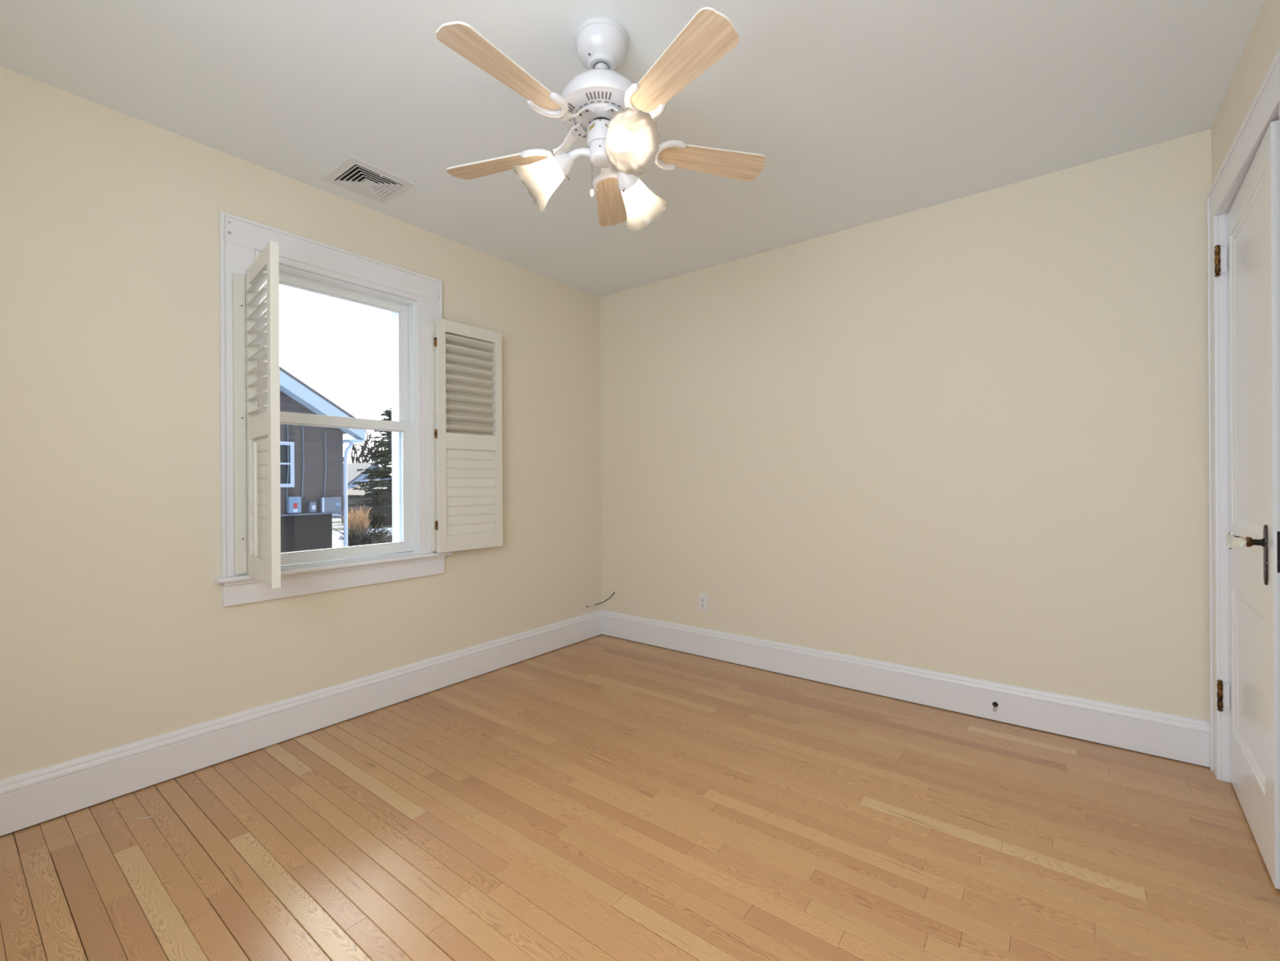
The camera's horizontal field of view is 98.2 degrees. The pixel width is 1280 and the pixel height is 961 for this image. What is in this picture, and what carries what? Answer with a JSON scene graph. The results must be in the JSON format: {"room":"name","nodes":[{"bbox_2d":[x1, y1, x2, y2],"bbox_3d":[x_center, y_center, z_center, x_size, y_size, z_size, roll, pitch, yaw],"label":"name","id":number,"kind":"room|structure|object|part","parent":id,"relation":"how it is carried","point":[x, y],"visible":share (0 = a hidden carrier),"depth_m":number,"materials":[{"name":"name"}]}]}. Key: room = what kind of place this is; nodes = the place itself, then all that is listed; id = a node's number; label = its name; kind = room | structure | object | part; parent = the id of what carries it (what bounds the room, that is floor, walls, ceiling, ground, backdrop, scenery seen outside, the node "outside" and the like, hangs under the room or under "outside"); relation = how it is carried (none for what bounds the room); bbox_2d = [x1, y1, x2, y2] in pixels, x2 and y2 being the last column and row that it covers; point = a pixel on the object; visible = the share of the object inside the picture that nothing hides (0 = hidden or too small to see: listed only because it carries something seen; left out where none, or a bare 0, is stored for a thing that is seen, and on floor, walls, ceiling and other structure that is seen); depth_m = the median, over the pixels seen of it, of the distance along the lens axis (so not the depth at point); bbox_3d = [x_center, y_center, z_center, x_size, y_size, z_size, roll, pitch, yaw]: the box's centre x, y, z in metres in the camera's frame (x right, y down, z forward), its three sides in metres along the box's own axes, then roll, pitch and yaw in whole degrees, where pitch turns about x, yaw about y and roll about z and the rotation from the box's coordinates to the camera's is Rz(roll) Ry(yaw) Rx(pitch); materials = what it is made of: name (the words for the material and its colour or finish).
{"room":"empty bedroom","nodes":[
{"label":"empty bedroom","id":0,"kind":"room"},
{"bbox_2d":[0,66,601,779],"bbox_3d":[-1.419,-0.101,2.674,0.150,2.440,3.520,0,0,38],"label":"wall","id":1,"kind":"structure","parent":0,"point":[116,629],"depth_m":2.08,"materials":[{"name":"beige paint"}]},
{"bbox_2d":[0,609,601,835],"bbox_3d":[-1.345,1.029,2.623,0.020,0.170,3.520,0,0,38],"label":"baseboard","id":2,"kind":"structure","parent":1,"relation":"attached to","point":[32,797],"depth_m":2.26,"materials":[{"name":"white paint"}]},
{"bbox_2d":[214,210,452,606],"bbox_3d":[-1.423,-0.285,2.648,0.227,1.573,1.041,0,0,38],"label":"window","id":3,"kind":"structure","parent":1,"relation":"in","point":[403,426],"depth_m":2.59,"materials":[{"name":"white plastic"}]},
{"bbox_3d":[-1.633,-0.286,2.253,0.026,1.343,0.118,0,0,38],"label":"casing leg","id":4,"kind":"part","parent":3,"relation":"part of","materials":[{"name":"white paint"}]},
{"bbox_2d":[244,240,280,588],"bbox_3d":[-1.444,-0.232,2.115,0.417,1.232,0.054,0,0,45],"label":"window shutter","id":5,"kind":"object","parent":3,"relation":"attached to","point":[263,429],"visible":1,"depth_m":2.06,"materials":[{"name":"beige paint"}]},
{"bbox_3d":[-1.454,0.071,2.095,0.012,0.431,0.010,0,0,45],"label":"tilt rod","id":6,"kind":"part","parent":5,"relation":"part of","materials":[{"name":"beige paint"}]},
{"bbox_3d":[-1.443,-0.816,2.111,0.311,0.064,0.026,0,0,45],"label":"rail","id":7,"kind":"part","parent":5,"relation":"part of","materials":[{"name":"beige paint"}]},
{"bbox_3d":[-1.439,-0.207,2.111,0.311,0.085,0.026,0,0,45],"label":"rail","id":8,"kind":"part","parent":5,"relation":"part of","materials":[{"name":"beige paint"}]},
{"bbox_3d":[-1.436,0.340,2.111,0.311,0.088,0.026,0,0,45],"label":"rail","id":9,"kind":"part","parent":5,"relation":"part of","materials":[{"name":"beige paint"}]},
{"bbox_3d":[-1.445,-0.589,2.657,0.030,0.665,0.691,0,0,38],"label":"sash","id":10,"kind":"part","parent":3,"relation":"part of","materials":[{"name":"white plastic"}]},
{"bbox_3d":[-1.412,0.034,2.635,0.032,0.670,0.691,0,0,38],"label":"sash","id":11,"kind":"part","parent":3,"relation":"part of","materials":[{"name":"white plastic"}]},
{"bbox_3d":[-1.102,-0.289,2.943,0.026,1.343,0.111,0,0,38],"label":"casing leg","id":12,"kind":"part","parent":3,"relation":"part of","materials":[{"name":"white paint"}]},
{"bbox_2d":[434,317,502,552],"bbox_3d":[-0.941,-0.237,3.058,0.063,1.232,0.417,0,0,42],"label":"window shutter","id":13,"kind":"object","parent":3,"relation":"attached to","point":[469,480],"visible":1,"depth_m":3.04,"materials":[{"name":"beige paint"}]},
{"bbox_3d":[-0.941,-0.821,3.063,0.026,0.064,0.311,0,0,40],"label":"rail","id":14,"kind":"part","parent":13,"relation":"part of","materials":[{"name":"beige paint"}]},
{"bbox_3d":[-0.937,-0.212,3.063,0.026,0.085,0.311,0,0,40],"label":"rail","id":15,"kind":"part","parent":13,"relation":"part of","materials":[{"name":"beige paint"}]},
{"bbox_3d":[-0.934,0.335,3.063,0.026,0.088,0.311,0,0,40],"label":"rail","id":16,"kind":"part","parent":13,"relation":"part of","materials":[{"name":"beige paint"}]},
{"bbox_2d":[586,591,614,607],"bbox_3d":[-0.278,0.841,3.921,0.207,0.096,0.012,0,0,-15],"label":"cable","id":17,"kind":"object","parent":1,"relation":"attached to","point":[614,592],"visible":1,"depth_m":3.93,"materials":[{"name":"black rubber"}]},
{"bbox_2d":[0,0,1264,297],"bbox_3d":[-0.129,-1.379,1.675,3.424,0.100,3.820,0,0,38],"label":"ceiling","id":18,"kind":"structure","parent":0,"point":[860,113],"depth_m":1.90,"materials":[{"name":"paint"}]},
{"bbox_2d":[321,155,414,204],"bbox_3d":[-1.200,-1.316,2.449,0.277,0.012,0.277,0,0,38],"label":"ceiling vent","id":19,"kind":"object","parent":18,"relation":"in","point":[355,175],"visible":1,"depth_m":2.43,"materials":[{"name":"white metal"}]},
{"bbox_2d":[435,7,766,231],"bbox_3d":[-0.140,-1.076,1.635,1.045,0.505,1.003,0,0,38],"label":"ceiling fan","id":20,"kind":"object","parent":18,"relation":"hanging from","point":[600,105],"visible":1,"depth_m":1.59,"materials":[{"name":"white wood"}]},
{"bbox_3d":[-0.457,-1.017,1.788,0.355,0.006,0.117,0,12,19],"label":"blade","id":21,"kind":"part","parent":20,"relation":"part of","materials":[{"name":"brown wood"}]},
{"bbox_3d":[-0.333,-1.018,1.380,0.117,0.006,0.355,15,9,36],"label":"blade","id":22,"kind":"part","parent":20,"relation":"part of","materials":[{"name":"brown wood"}]},
{"bbox_3d":[-0.319,-0.901,1.681,0.164,0.158,0.153,0,0,38],"label":"lamp shade","id":23,"kind":"part","parent":20,"relation":"part of","materials":[{"name":"white glass"}]},
{"bbox_3d":[-0.186,-0.982,1.677,0.083,0.044,0.032,0,0,6],"label":"light arm","id":24,"kind":"part","parent":20,"relation":"part of","materials":[{"name":"white metal"}]},
{"bbox_3d":[-0.144,-0.927,1.678,0.005,0.092,0.003,0,0,38],"label":"pull chain","id":25,"kind":"part","parent":20,"relation":"part of","materials":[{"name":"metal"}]},
{"bbox_3d":[-0.085,-0.982,1.604,0.032,0.044,0.083,0,0,-24],"label":"light arm","id":26,"kind":"part","parent":20,"relation":"part of","materials":[{"name":"white metal"}]},
{"bbox_3d":[-0.107,-1.020,2.032,0.117,0.006,0.355,-12,0,1],"label":"blade","id":27,"kind":"part","parent":20,"relation":"part of","materials":[{"name":"brown wood"}]},
{"bbox_3d":[-0.048,-0.928,1.514,0.050,0.067,0.078,0,0,-40],"label":"bulb","id":28,"kind":"part","parent":20,"relation":"part of","materials":[{"name":"white glass"}]},
{"bbox_3d":[-0.041,-0.903,1.479,0.164,0.158,0.150,0,0,38],"label":"lamp shade","id":29,"kind":"part","parent":20,"relation":"part of","materials":[{"name":"white glass"}]},
{"bbox_3d":[-0.001,-0.903,1.827,0.149,0.158,0.164,0,0,38],"label":"lamp shade","id":30,"kind":"part","parent":20,"relation":"part of","materials":[{"name":"white glass"}]},
{"bbox_3d":[0.093,-1.021,1.372,0.117,0.006,0.355,14,-8,-34],"label":"blade","id":31,"kind":"part","parent":20,"relation":"part of","materials":[{"name":"brown wood"}]},
{"bbox_3d":[0.233,-1.022,1.775,0.355,0.006,0.117,0,-12,-17],"label":"blade","id":32,"kind":"part","parent":20,"relation":"part of","materials":[{"name":"brown wood"}]},
{"bbox_2d":[0,634,1279,960],"bbox_3d":[-0.158,1.142,1.710,3.314,0.060,3.820,0,0,38],"label":"floor","id":33,"kind":"structure","parent":0,"point":[601,797],"depth_m":1.70,"materials":[{"name":"brown wood"}]},
{"bbox_2d":[599,128,1211,720],"bbox_3d":[1.057,-0.116,3.084,3.574,2.440,0.150,0,0,38],"label":"wall","id":34,"kind":"structure","parent":0,"point":[967,436],"depth_m":2.66,"materials":[{"name":"beige paint"}]},
{"bbox_2d":[698,592,707,611],"bbox_3d":[0.398,0.767,3.495,0.066,0.110,0.008,0,0,38],"label":"wall outlet","id":35,"kind":"object","parent":34,"relation":"attached to","point":[703,597],"visible":1,"depth_m":3.49,"materials":[{"name":"white plastic"}]},
{"bbox_2d":[700,595,705,601],"bbox_3d":[0.396,0.747,3.493,0.033,0.033,0.003,0,0,38],"label":"receptacle","id":36,"kind":"object","parent":35,"relation":"attached to","point":[702,597],"depth_m":3.49,"materials":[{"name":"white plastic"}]},
{"bbox_2d":[601,609,1209,767],"bbox_3d":[0.947,1.015,3.067,3.111,0.170,0.020,0,0,38],"label":"baseboard","id":37,"kind":"structure","parent":34,"relation":"attached to","point":[1180,738],"depth_m":2.65,"materials":[{"name":"white paint"}]},
{"bbox_2d":[992,702,998,711],"bbox_3d":[1.613,1.028,2.519,0.023,0.034,0.040,0,0,38],"label":"door stop","id":38,"kind":"object","parent":37,"relation":"attached to","point":[995,704],"visible":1,"depth_m":2.52,"materials":[{"name":"metal"}]},
{"bbox_2d":[1211,0,1279,184],"bbox_3d":[1.175,-0.116,0.677,0.150,2.440,3.520,0,0,38],"label":"wall","id":39,"kind":"structure","parent":0,"point":[1262,46],"depth_m":1.71,"materials":[{"name":"beige paint"}]},
{"bbox_2d":[1206,47,1279,782],"bbox_3d":[1.929,0.006,1.669,0.166,2.186,0.991,0,0,38],"label":"door frame","id":40,"kind":"structure","parent":39,"relation":"attached to","point":[1264,108],"depth_m":2.02,"materials":[{"name":"white paint"}]},
{"bbox_3d":[2.144,0.064,2.070,0.016,2.068,0.094,0,0,38],"label":"casing leg","id":41,"kind":"part","parent":40,"relation":"part of","materials":[{"name":"white paint"}]},
{"bbox_3d":[1.600,0.067,1.364,0.016,2.068,0.105,0,0,38],"label":"casing leg","id":42,"kind":"part","parent":40,"relation":"part of","materials":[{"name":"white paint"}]},
{"bbox_2d":[1214,120,1279,888],"bbox_3d":[1.899,0.064,1.760,0.113,2.050,0.700,0,0,40],"label":"door","id":43,"kind":"structure","parent":39,"relation":"in","point":[1253,538],"depth_m":1.69,"materials":[{"name":"white paint"}]},
{"bbox_3d":[1.700,0.174,1.581,0.037,0.049,0.049,0,0,40],"label":"glass knob","id":44,"kind":"part","parent":43,"relation":"part of","materials":[{"name":"clear glass"}]},
{"bbox_3d":[1.939,-0.355,1.749,0.036,1.028,0.554,0,0,40],"label":"panel","id":45,"kind":"part","parent":43,"relation":"part of","materials":[{"name":"white paint"}]},
{"bbox_3d":[1.955,0.639,1.762,0.036,0.510,0.522,0,0,40],"label":"panel","id":46,"kind":"part","parent":43,"relation":"part of","materials":[{"name":"white paint"}]},
{"label":"outside","id":47,"kind":"structure","parent":0,"visible":0},
{"bbox_2d":[332,515,391,547],"bbox_3d":[-14.702,2.068,46.677,74.100,0.150,78.000,0,0,38],"label":"ground","id":48,"kind":"structure","parent":47,"point":[336,521],"depth_m":22.82,"materials":[{"name":"white snow"}]},
{"bbox_2d":[280,366,365,552],"bbox_3d":[-9.940,-0.275,10.254,7.500,4.687,6.100,0,0,38],"label":"neighbor house","id":49,"kind":"structure","parent":48,"relation":"on","point":[311,457],"depth_m":9.85,"materials":[{"name":"grey wood"}]},
{"bbox_3d":[-6.297,-0.278,9.311,0.015,0.690,0.750,0,0,38],"label":"house pane","id":50,"kind":"part","parent":49,"relation":"part of","materials":[{"name":"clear glass"}]},
{"bbox_2d":[286,496,301,513],"bbox_3d":[-5.969,0.420,9.560,0.130,0.281,0.200,0,0,38],"label":"meter box","id":51,"kind":"object","parent":49,"relation":"attached to","point":[293,503],"visible":1,"depth_m":9.51,"materials":[{"name":"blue metal"}]},
{"bbox_2d":[307,501,316,511],"bbox_3d":[-5.792,0.467,9.790,0.130,0.185,0.112,0,0,38],"label":"junction box","id":52,"kind":"object","parent":49,"relation":"attached to","point":[312,507],"visible":1,"depth_m":9.75,"materials":[{"name":"grey metal"}]},
{"bbox_2d":[319,497,341,511],"bbox_3d":[-5.603,0.435,10.036,0.130,0.265,0.341,0,0,38],"label":"panel","id":53,"kind":"object","parent":49,"relation":"attached to","point":[326,504],"visible":1,"depth_m":9.97,"materials":[{"name":"grey metal"}]},
{"bbox_3d":[-5.646,0.436,9.877,0.004,0.255,0.033,0,0,38],"label":"tag plate","id":54,"kind":"part","parent":53,"relation":"part of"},
{"bbox_3d":[-5.492,0.432,10.076,0.004,0.070,0.080,0,0,38],"label":"tag plate","id":55,"kind":"part","parent":53,"relation":"part of","materials":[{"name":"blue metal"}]},
{"bbox_2d":[341,506,372,535],"bbox_3d":[-8.918,1.429,17.431,0.943,1.266,0.900,0,0,14],"label":"ornamental grass","id":56,"kind":"object","parent":48,"relation":"on","point":[360,518],"depth_m":17.29,"materials":[{"name":"beige plant"}]},
{"bbox_2d":[342,430,379,462],"bbox_3d":[-21.304,-0.964,41.758,3.141,6.404,4.676,0,0,8],"label":"bare tree","id":57,"kind":"object","parent":48,"relation":"on","point":[357,459],"visible":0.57,"depth_m":42.26,"materials":[{"name":"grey plant"}]},
{"bbox_2d":[332,523,391,546],"bbox_3d":[-7.333,1.623,14.866,1.781,0.860,1.741,0,0,38],"label":"shrub","id":58,"kind":"object","parent":48,"relation":"on","point":[364,538],"visible":0.58,"depth_m":14.59,"materials":[{"name":"green plant"}]},
{"bbox_2d":[332,462,391,516],"bbox_3d":[-18.967,0.534,35.409,8.500,3.170,3.850,0,0,38],"label":"house","id":59,"kind":"structure","parent":48,"relation":"on","point":[353,476],"depth_m":32.66,"materials":[{"name":"white"}]},
{"bbox_2d":[348,437,380,462],"bbox_3d":[-23.914,-0.800,49.012,3.281,6.111,3.256,0,0,3],"label":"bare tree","id":60,"kind":"object","parent":48,"relation":"on","point":[372,460],"visible":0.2,"depth_m":48.08,"materials":[{"name":"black plant"}]},
{"bbox_2d":[337,407,391,516],"bbox_3d":[-9.167,-0.386,21.577,3.887,5.103,4.135,0,0,38],"label":"pine tree","id":61,"kind":"object","parent":48,"relation":"on","point":[384,455],"visible":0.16,"depth_m":20.97,"materials":[{"name":"green plant"}]},
{"bbox_2d":[341,480,391,524],"bbox_3d":[-12.284,1.021,26.955,3.400,2.120,3.300,0,0,38],"label":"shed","id":62,"kind":"object","parent":48,"relation":"on","point":[350,491],"visible":0.15,"depth_m":25.56,"materials":[{"name":"grey wood"}]},
{"bbox_2d":[354,507,391,528],"bbox_3d":[-11.425,1.601,23.845,1.692,0.950,1.668,0,0,38],"label":"shrub","id":63,"kind":"object","parent":48,"relation":"on","point":[375,520],"visible":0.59,"depth_m":23.65,"materials":[{"name":"green plant"}]},
{"bbox_2d":[357,434,391,466],"bbox_3d":[-25.131,-1.067,53.695,4.302,6.647,3.815,0,0,38],"label":"bare tree","id":64,"kind":"object","parent":48,"relation":"on","point":[381,448],"visible":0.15,"depth_m":52.67,"materials":[{"name":"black plant"}]},
{"bbox_2d":[369,532,392,544],"bbox_3d":[-5.838,1.645,13.536,1.457,0.798,1.486,0,0,38],"label":"shrub","id":65,"kind":"object","parent":48,"relation":"on","point":[385,540],"visible":0.05,"depth_m":13.29,"materials":[{"name":"green plant"}]}
]}

